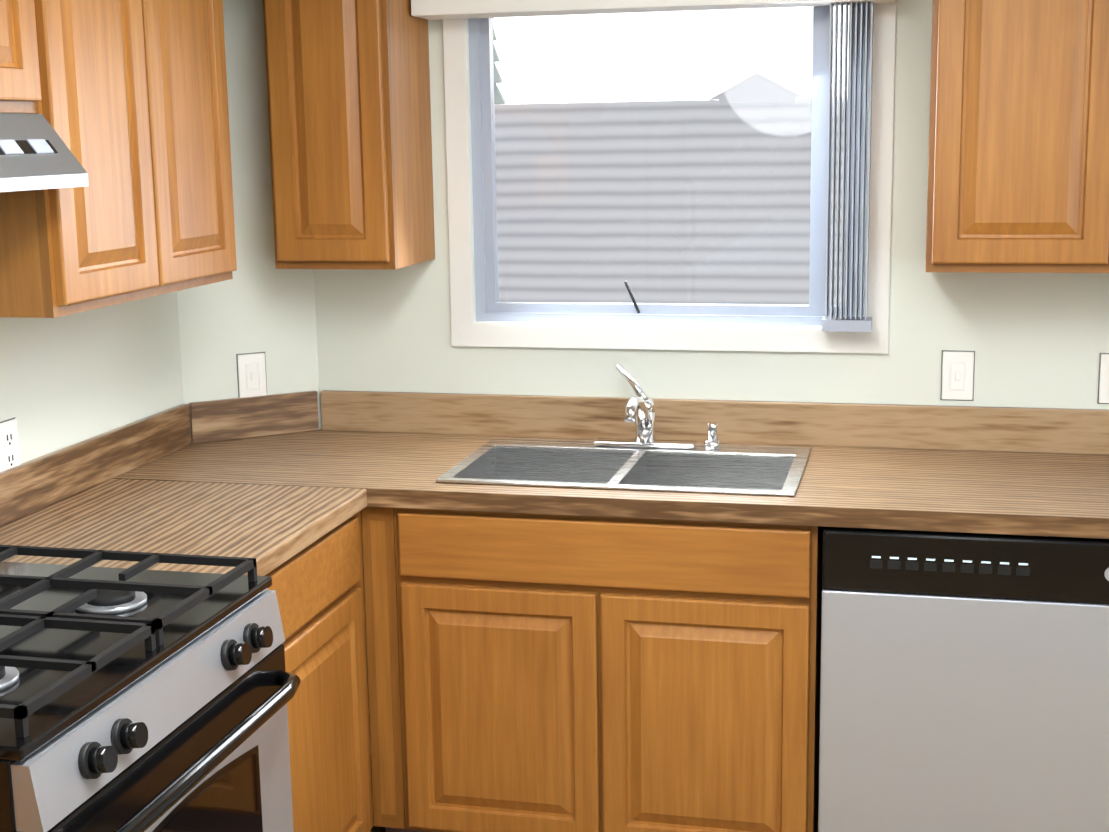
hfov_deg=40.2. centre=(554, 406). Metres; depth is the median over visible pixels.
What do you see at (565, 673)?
base cabinet
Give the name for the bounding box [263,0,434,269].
upper cabinet
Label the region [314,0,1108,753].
wall
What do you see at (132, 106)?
upper cabinet
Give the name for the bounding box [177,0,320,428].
wall
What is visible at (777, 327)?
window unit
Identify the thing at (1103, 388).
electrical outlet
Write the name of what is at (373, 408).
backsplash
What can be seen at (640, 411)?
faucet
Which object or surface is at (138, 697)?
range
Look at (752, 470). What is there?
sink
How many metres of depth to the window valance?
3.55 m
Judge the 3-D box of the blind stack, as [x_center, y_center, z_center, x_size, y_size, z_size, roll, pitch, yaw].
[0.690,-0.554,3.538,0.115,0.752,0.083,2,10,13]
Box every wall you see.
[0,291,183,463]
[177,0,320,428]
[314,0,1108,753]
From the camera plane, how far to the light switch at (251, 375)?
3.92 m
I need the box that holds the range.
[0,545,300,831]
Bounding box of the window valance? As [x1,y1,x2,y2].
[411,0,896,19]
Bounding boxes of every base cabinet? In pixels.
[265,511,372,831]
[361,507,823,831]
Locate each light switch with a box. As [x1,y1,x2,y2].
[236,352,266,397]
[940,350,974,400]
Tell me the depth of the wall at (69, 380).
3.40 m
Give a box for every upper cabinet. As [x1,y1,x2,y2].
[0,0,41,113]
[0,0,236,317]
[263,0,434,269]
[926,0,1108,272]
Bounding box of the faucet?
[593,364,720,449]
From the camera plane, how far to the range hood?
2.52 m
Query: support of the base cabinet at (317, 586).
on the floor
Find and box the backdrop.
[492,5,848,304]
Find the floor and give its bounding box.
[370,754,385,831]
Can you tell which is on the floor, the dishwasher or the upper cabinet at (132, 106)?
the dishwasher
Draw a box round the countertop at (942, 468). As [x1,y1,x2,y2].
[135,393,1108,538]
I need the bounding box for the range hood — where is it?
[0,113,88,191]
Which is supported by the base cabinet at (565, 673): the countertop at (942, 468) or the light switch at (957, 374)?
the countertop at (942, 468)
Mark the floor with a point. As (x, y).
(377, 829)
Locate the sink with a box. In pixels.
[435,438,810,495]
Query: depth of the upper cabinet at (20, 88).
2.56 m
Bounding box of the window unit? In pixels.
[443,4,895,353]
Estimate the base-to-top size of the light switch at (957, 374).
0.121 m
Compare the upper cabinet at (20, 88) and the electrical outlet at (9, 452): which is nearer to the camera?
the upper cabinet at (20, 88)
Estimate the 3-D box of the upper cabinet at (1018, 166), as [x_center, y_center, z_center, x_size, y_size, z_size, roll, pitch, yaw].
[1.206,-0.671,3.286,0.758,0.735,0.324,2,10,13]
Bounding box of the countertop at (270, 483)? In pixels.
[0,422,383,575]
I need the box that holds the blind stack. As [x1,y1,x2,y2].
[822,2,873,331]
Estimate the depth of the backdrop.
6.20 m
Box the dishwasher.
[818,526,1108,831]
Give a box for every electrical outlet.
[0,417,19,471]
[1097,353,1108,403]

